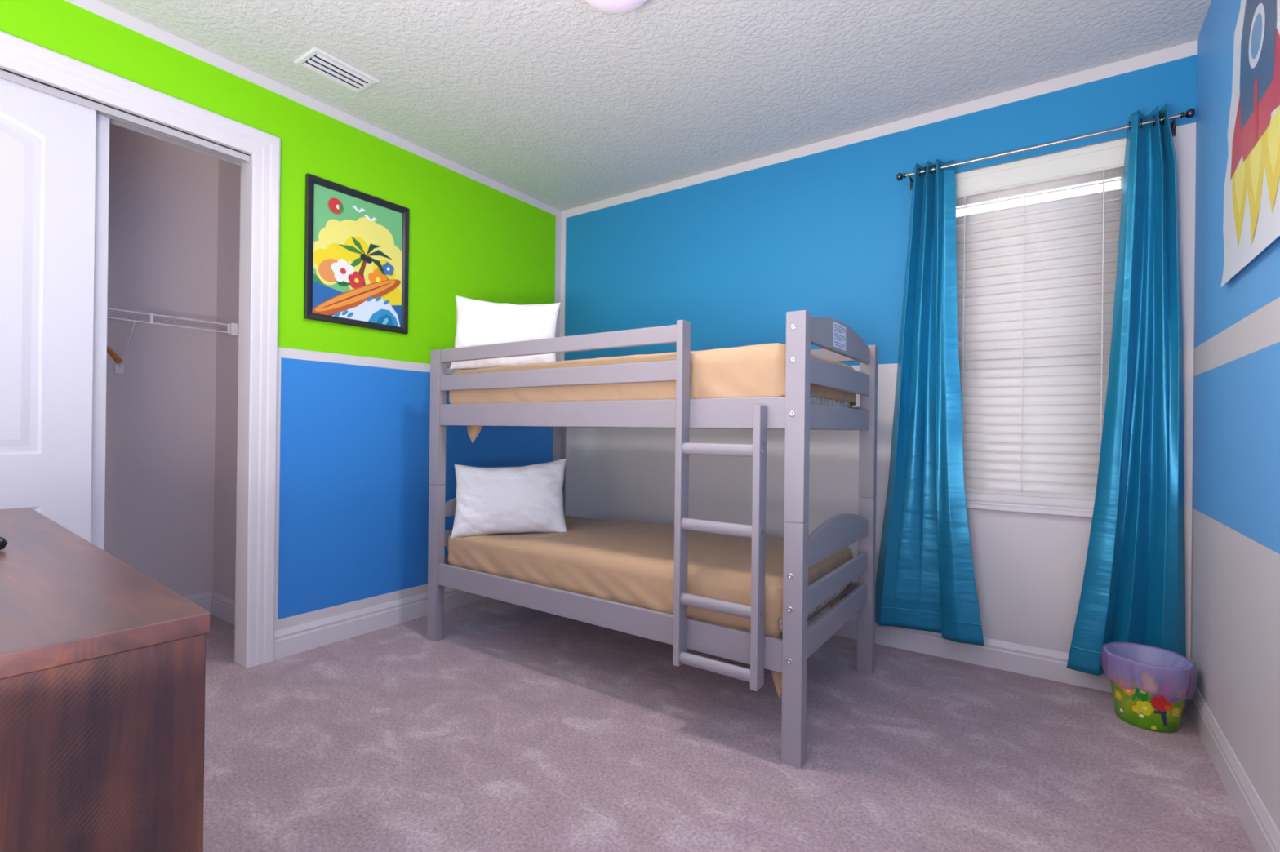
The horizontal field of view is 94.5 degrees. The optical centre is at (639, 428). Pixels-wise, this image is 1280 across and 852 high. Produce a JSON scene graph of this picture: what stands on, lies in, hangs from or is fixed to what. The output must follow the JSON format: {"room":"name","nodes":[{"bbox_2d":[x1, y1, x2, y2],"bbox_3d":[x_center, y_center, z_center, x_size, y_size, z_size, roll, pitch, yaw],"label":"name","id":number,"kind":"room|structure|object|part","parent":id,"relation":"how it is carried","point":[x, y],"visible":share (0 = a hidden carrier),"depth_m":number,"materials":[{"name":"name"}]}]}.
{"room":"bedroom","nodes":[
{"label":"bedroom","id":0,"kind":"room"},
{"bbox_2d":[104,123,218,596],"bbox_3d":[-3.258,-0.297,2.723,0.080,2.840,2.220,1,0,35],"label":"wall","id":1,"kind":"structure","parent":0,"point":[162,239],"depth_m":3.39,"materials":[{"name":"grey paint"}]},
{"bbox_2d":[106,307,238,373],"bbox_3d":[-3.066,-0.458,2.652,0.312,0.315,2.120,1,0,35],"label":"wire shelf","id":2,"kind":"object","parent":1,"relation":"attached to","point":[232,328],"visible":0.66,"depth_m":3.22,"materials":[{"name":"white metal"}]},
{"bbox_2d":[106,346,122,364],"bbox_3d":[-2.700,-0.436,2.939,0.369,0.242,0.028,1,0,20],"label":"hanger","id":3,"kind":"object","parent":2,"relation":"hanging from","point":[114,356],"visible":0.21,"depth_m":2.88,"materials":[{"name":"brown wood"}]},
{"bbox_3d":[-2.949,-0.579,2.564,0.012,0.053,2.108,1,0,35],"label":"rail","id":4,"kind":"part","parent":2,"relation":"part of","materials":[{"name":"white plastic"}]},
{"bbox_2d":[183,591,213,614],"bbox_3d":[-3.212,1.055,2.727,0.014,0.137,2.140,1,0,35],"label":"baseboard","id":5,"kind":"structure","parent":1,"relation":"attached to","point":[203,600],"depth_m":3.56,"materials":[{"name":"white wood"}]},
{"bbox_2d":[213,159,240,599],"bbox_3d":[-2.177,-0.283,3.372,0.950,2.840,0.080,1,0,35],"label":"wall","id":6,"kind":"structure","parent":0,"point":[229,174],"depth_m":3.52,"materials":[{"name":"grey paint"}]},
{"bbox_2d":[211,591,235,625],"bbox_3d":[-2.215,1.068,3.328,0.936,0.137,0.014,1,0,35],"label":"baseboard","id":7,"kind":"structure","parent":6,"relation":"attached to","point":[223,607],"depth_m":3.49,"materials":[{"name":"white wood"}]},
{"bbox_2d":[0,0,561,631],"bbox_3d":[-1.853,-0.280,2.920,0.100,2.840,4.150,1,0,35],"label":"wall","id":8,"kind":"structure","parent":0,"point":[353,417],"depth_m":3.25,"materials":[{"name":"green paint"}]},
{"bbox_2d":[0,78,96,542],"bbox_3d":[-2.481,-0.088,2.007,0.034,2.408,0.927,1,0,35],"label":"door","id":9,"kind":"structure","parent":8,"relation":"in","point":[47,142],"depth_m":2.27,"materials":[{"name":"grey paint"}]},
{"bbox_2d":[90,114,109,551],"bbox_3d":[-2.485,-0.088,2.078,0.034,2.408,0.919,1,0,35],"label":"door","id":10,"kind":"structure","parent":8,"relation":"in","point":[102,131],"depth_m":2.43,"materials":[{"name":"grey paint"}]},
{"bbox_2d":[0,68,249,166],"bbox_3d":[-2.422,-1.296,2.104,0.091,0.033,1.821,1,0,35],"label":"sliding door track","id":11,"kind":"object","parent":8,"relation":"attached to","point":[117,117],"depth_m":2.52,"materials":[{"name":"silver metal"}]},
{"bbox_2d":[0,66,251,666],"bbox_3d":[-2.436,-0.098,2.102,0.118,2.460,1.855,1,0,35],"label":"trim","id":12,"kind":"structure","parent":8,"relation":"attached to","point":[246,168],"depth_m":2.85,"materials":[{"name":"white wood"}]},
{"bbox_2d":[0,31,280,667],"bbox_3d":[-2.378,-0.150,2.062,0.022,2.565,2.065,1,0,35],"label":"trim","id":13,"kind":"structure","parent":8,"relation":"attached to","point":[17,55],"depth_m":2.83,"materials":[{"name":"white wood"}]},
{"bbox_2d":[303,173,408,334],"bbox_3d":[-1.537,-0.925,3.251,0.024,0.737,0.580,1,0,35],"label":"framed poster","id":14,"kind":"object","parent":8,"relation":"attached to","point":[357,242],"visible":1,"depth_m":3.22,"materials":[{"name":"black paper"}]},
{"bbox_2d":[274,586,487,659],"bbox_3d":[-1.220,1.080,3.749,0.014,0.137,2.045,1,0,35],"label":"baseboard","id":15,"kind":"structure","parent":8,"relation":"attached to","point":[296,639],"depth_m":3.25,"materials":[{"name":"white wood"}]},
{"bbox_2d":[96,0,1211,211],"bbox_3d":[-0.695,-1.737,2.212,4.882,0.100,4.290,1,0,35],"label":"ceiling","id":16,"kind":"structure","parent":0,"point":[562,104],"depth_m":2.71,"materials":[{"name":"white paint"}]},
{"bbox_2d":[293,46,379,93],"bbox_3d":[-1.437,-1.688,2.812,0.194,0.015,0.310,1,0,35],"label":"ceiling vent","id":17,"kind":"object","parent":16,"relation":"in","point":[315,60],"visible":1,"depth_m":2.79,"materials":[{"name":"white metal"}]},
{"bbox_2d":[585,0,646,13],"bbox_3d":[-0.092,-1.623,2.162,0.320,0.114,0.320,1,0,35],"label":"ceiling light","id":18,"kind":"object","parent":16,"relation":"attached to","point":[615,6],"visible":1,"depth_m":2.21,"materials":[{"name":"white glass"}]},
{"bbox_2d":[203,597,1256,851],"bbox_3d":[-0.730,1.202,2.208,4.882,0.100,4.290,1,0,35],"label":"floor","id":19,"kind":"structure","parent":0,"point":[518,729],"depth_m":2.10,"materials":[{"name":"carpet"}]},
{"bbox_2d":[0,507,210,851],"bbox_3d":[-1.341,0.677,1.133,1.580,0.934,0.452,1,0,38],"label":"dresser","id":20,"kind":"object","parent":19,"relation":"on","point":[103,664],"depth_m":0.75,"materials":[{"name":"brown wood"}]},
{"bbox_3d":[-1.431,0.226,1.223,0.355,0.034,0.038,1,0,19],"label":"stand foot","id":21,"kind":"part","parent":20,"relation":"part of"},
{"bbox_3d":[-0.736,0.715,0.648,0.022,0.872,0.422,1,0,38],"label":"panel","id":22,"kind":"part","parent":20,"relation":"part of","materials":[{"name":"brown wood"}]},
{"bbox_2d":[426,310,878,768],"bbox_3d":[-0.017,0.356,3.022,2.083,1.612,1.077,1,0,35],"label":"bunk bed","id":23,"kind":"object","parent":19,"relation":"on","point":[788,655],"visible":0.81,"depth_m":2.38,"materials":[{"name":"grey wood"}]},
{"bbox_3d":[-1.105,0.363,3.221,0.070,1.572,0.055,1,0,35],"label":"post","id":24,"kind":"part","parent":23,"relation":"part of","materials":[{"name":"grey wood"}]},
{"bbox_3d":[-0.832,0.773,3.618,0.022,0.100,0.915,1,0,35],"label":"rail","id":25,"kind":"part","parent":23,"relation":"part of","materials":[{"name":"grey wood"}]},
{"bbox_3d":[-0.831,0.615,3.618,0.022,0.085,0.915,1,0,35],"label":"rail","id":26,"kind":"part","parent":23,"relation":"part of","materials":[{"name":"grey wood"}]},
{"bbox_3d":[-0.828,0.420,3.618,0.022,0.146,0.915,1,0,35],"label":"arched panel","id":27,"kind":"part","parent":23,"relation":"part of","materials":[{"name":"grey wood"}]},
{"bbox_3d":[-0.819,-0.394,3.619,0.022,0.130,0.915,1,0,35],"label":"arched panel","id":28,"kind":"part","parent":23,"relation":"part of","materials":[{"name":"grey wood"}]},
{"bbox_3d":[-0.445,-0.235,2.762,1.526,0.082,0.024,1,0,35],"label":"guard rail","id":29,"kind":"part","parent":23,"relation":"part of","materials":[{"name":"grey wood"}]},
{"bbox_3d":[-0.443,-0.381,2.762,1.526,0.069,0.024,1,0,35],"label":"guard rail","id":30,"kind":"part","parent":23,"relation":"part of","materials":[{"name":"grey wood"}]},
{"bbox_3d":[-0.550,0.371,4.016,0.070,1.572,0.055,1,0,35],"label":"post","id":31,"kind":"part","parent":23,"relation":"part of","materials":[{"name":"grey wood"}]},
{"bbox_3d":[-0.286,0.797,2.642,1.943,0.114,0.024,1,0,35],"label":"rail","id":32,"kind":"part","parent":23,"relation":"part of","materials":[{"name":"grey wood"}]},
{"bbox_3d":[-0.276,-0.062,2.643,1.943,0.114,0.024,1,0,35],"label":"rail","id":33,"kind":"part","parent":23,"relation":"part of","materials":[{"name":"grey wood"}]},
{"bbox_2d":[447,515,853,699],"bbox_3d":[-0.007,0.761,3.043,1.945,0.433,0.956,1,0,35],"label":"mattress","id":34,"kind":"object","parent":23,"relation":"on","point":[628,562],"visible":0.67,"depth_m":2.65,"materials":[{"name":"beige fabric"}]},
{"bbox_2d":[450,458,567,538],"bbox_3d":[-0.711,0.382,3.220,0.651,0.433,0.208,1,0,0],"label":"pillow","id":35,"kind":"object","parent":34,"relation":"on","point":[529,498],"visible":1,"depth_m":3.15,"materials":[{"name":"white fabric"}]},
{"bbox_2d":[448,342,856,443],"bbox_3d":[0.005,-0.114,3.045,1.946,0.421,0.952,1,0,35],"label":"mattress","id":36,"kind":"object","parent":23,"relation":"on","point":[757,371],"visible":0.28,"depth_m":2.42,"materials":[{"name":"beige fabric"}]},
{"bbox_2d":[448,295,560,369],"bbox_3d":[-0.752,-0.522,3.322,0.600,0.444,0.179,1,0,-7],"label":"pillow","id":37,"kind":"object","parent":36,"relation":"on","point":[479,322],"visible":0.71,"depth_m":3.27,"materials":[{"name":"white fabric"}]},
{"bbox_3d":[0.283,-0.054,3.444,1.943,0.114,0.024,1,0,35],"label":"rail","id":38,"kind":"part","parent":23,"relation":"part of","materials":[{"name":"grey wood"}]},
{"bbox_3d":[0.546,0.381,2.069,0.070,1.572,0.055,1,0,35],"label":"post","id":39,"kind":"part","parent":23,"relation":"part of","materials":[{"name":"grey wood"}]},
{"bbox_3d":[0.286,-0.372,3.444,1.943,0.069,0.024,1,0,35],"label":"guard rail","id":40,"kind":"part","parent":23,"relation":"part of","materials":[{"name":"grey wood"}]},
{"bbox_3d":[0.819,0.791,2.467,0.022,0.100,0.915,1,0,35],"label":"rail","id":41,"kind":"part","parent":23,"relation":"part of","materials":[{"name":"grey wood"}]},
{"bbox_3d":[0.821,0.634,2.467,0.022,0.085,0.915,1,0,35],"label":"rail","id":42,"kind":"part","parent":23,"relation":"part of","materials":[{"name":"grey wood"}]},
{"bbox_3d":[0.823,0.438,2.467,0.022,0.146,0.915,1,0,35],"label":"arched panel","id":43,"kind":"part","parent":23,"relation":"part of","materials":[{"name":"grey wood"}]},
{"bbox_3d":[0.829,-0.039,2.468,0.022,0.095,0.915,1,0,35],"label":"rail","id":44,"kind":"part","parent":23,"relation":"part of","materials":[{"name":"grey wood"}]},
{"bbox_3d":[0.831,-0.209,2.468,0.022,0.100,0.915,1,0,35],"label":"rail","id":45,"kind":"part","parent":23,"relation":"part of","materials":[{"name":"grey wood"}]},
{"bbox_3d":[0.833,-0.376,2.468,0.022,0.130,0.915,1,0,35],"label":"arched panel","id":46,"kind":"part","parent":23,"relation":"part of","materials":[{"name":"grey wood"}]},
{"bbox_3d":[0.272,0.805,3.443,1.943,0.114,0.024,1,0,35],"label":"rail","id":47,"kind":"part","parent":23,"relation":"part of","materials":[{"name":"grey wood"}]},
{"bbox_3d":[1.101,0.389,2.865,0.070,1.572,0.055,1,0,35],"label":"post","id":48,"kind":"part","parent":23,"relation":"part of","materials":[{"name":"grey wood"}]},
{"bbox_2d":[1104,644,1192,733],"bbox_3d":[2.053,1.050,2.393,0.294,0.271,0.292,1,0,35],"label":"trash can","id":49,"kind":"object","parent":19,"relation":"on","point":[1149,685],"visible":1,"depth_m":2.33,"materials":[{"name":"plastic"}]},
{"bbox_2d":[560,40,1196,661],"bbox_3d":[0.905,-0.247,3.612,3.832,2.840,0.140,1,0,35],"label":"wall","id":50,"kind":"structure","parent":0,"point":[821,228],"depth_m":3.42,"materials":[{"name":"blue paint"}]},
{"bbox_2d":[807,608,1186,707],"bbox_3d":[0.845,1.104,3.547,3.604,0.137,0.014,1,0,35],"label":"baseboard","id":51,"kind":"structure","parent":50,"relation":"attached to","point":[1050,664],"depth_m":2.92,"materials":[{"name":"white wood"}]},
{"bbox_2d":[955,166,1123,517],"bbox_3d":[1.900,-0.450,2.897,0.870,1.712,0.158,1,0,35],"label":"window","id":52,"kind":"structure","parent":50,"relation":"in","point":[1052,506],"depth_m":2.89,"materials":[{"name":"white plastic"}]},
{"bbox_3d":[1.877,0.389,2.877,0.870,0.034,0.113,1,0,35],"label":"sill","id":53,"kind":"part","parent":52,"relation":"part of","materials":[{"name":"white wood"}]},
{"bbox_3d":[1.942,-0.813,2.951,0.700,0.885,0.004,1,0,35],"label":"pane","id":54,"kind":"part","parent":52,"relation":"part of","materials":[{"name":"clear glass"}]},
{"bbox_2d":[955,137,1126,501],"bbox_3d":[1.892,-0.485,2.884,0.776,1.635,0.072,1,0,35],"label":"window blind","id":55,"kind":"object","parent":52,"relation":"attached to","point":[1034,327],"visible":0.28,"depth_m":2.86,"materials":[{"name":"white plastic"}]},
{"bbox_3d":[1.669,-0.463,3.045,0.004,1.570,0.063,1,0,35],"label":"ladder cord","id":56,"kind":"part","parent":55,"relation":"part of","materials":[{"name":"white fabric"}]},
{"bbox_3d":[1.878,-0.461,2.899,0.004,1.570,0.063,1,0,35],"label":"ladder cord","id":57,"kind":"part","parent":55,"relation":"part of","materials":[{"name":"white fabric"}]},
{"bbox_3d":[1.883,0.321,2.884,0.770,0.022,0.048,1,0,35],"label":"rail","id":58,"kind":"part","parent":55,"relation":"part of","materials":[{"name":"white plastic"}]},
{"bbox_3d":[2.128,-0.458,2.725,0.004,1.570,0.063,1,0,35],"label":"ladder cord","id":59,"kind":"part","parent":55,"relation":"part of","materials":[{"name":"white fabric"}]},
{"bbox_2d":[896,108,1195,190],"bbox_3d":[1.851,-1.300,2.819,1.160,0.069,0.112,1,0,35],"label":"curtain rod","id":60,"kind":"object","parent":50,"relation":"attached to","point":[1189,113],"visible":0.91,"depth_m":2.74,"materials":[{"name":"silver metal"}]},
{"bbox_2d":[875,159,984,646],"bbox_3d":[1.466,-0.155,3.023,0.543,2.399,0.096,1,0,39],"label":"curtain","id":61,"kind":"object","parent":60,"relation":"hanging from","point":[925,580],"visible":1,"depth_m":3.04,"materials":[{"name":"blue fabric"}]},
{"bbox_2d":[1066,103,1186,675],"bbox_3d":[2.127,-0.135,2.581,0.411,2.448,0.110,1,0,35],"label":"curtain","id":62,"kind":"object","parent":60,"relation":"hanging from","point":[1133,592],"visible":0.93,"depth_m":2.55,"materials":[{"name":"blue fabric"}]},
{"bbox_2d":[1190,0,1279,832],"bbox_3d":[1.208,-0.246,0.785,0.100,2.840,4.150,1,0,35],"label":"wall","id":63,"kind":"structure","parent":0,"point":[1235,637],"depth_m":1.98,"materials":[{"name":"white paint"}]},
{"bbox_2d":[1186,675,1279,851],"bbox_3d":[1.146,1.104,0.816,0.014,0.137,4.150,1,0,35],"label":"baseboard","id":64,"kind":"structure","parent":63,"relation":"attached to","point":[1259,825],"depth_m":1.86,"materials":[{"name":"white wood"}]},
{"bbox_2d":[1220,0,1279,287],"bbox_3d":[1.773,-1.048,1.688,0.018,1.122,0.965,1,0,35],"label":"poster","id":65,"kind":"object","parent":63,"relation":"attached to","point":[1251,193],"visible":1,"depth_m":1.76,"materials":[{"name":"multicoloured paper"}]}
]}

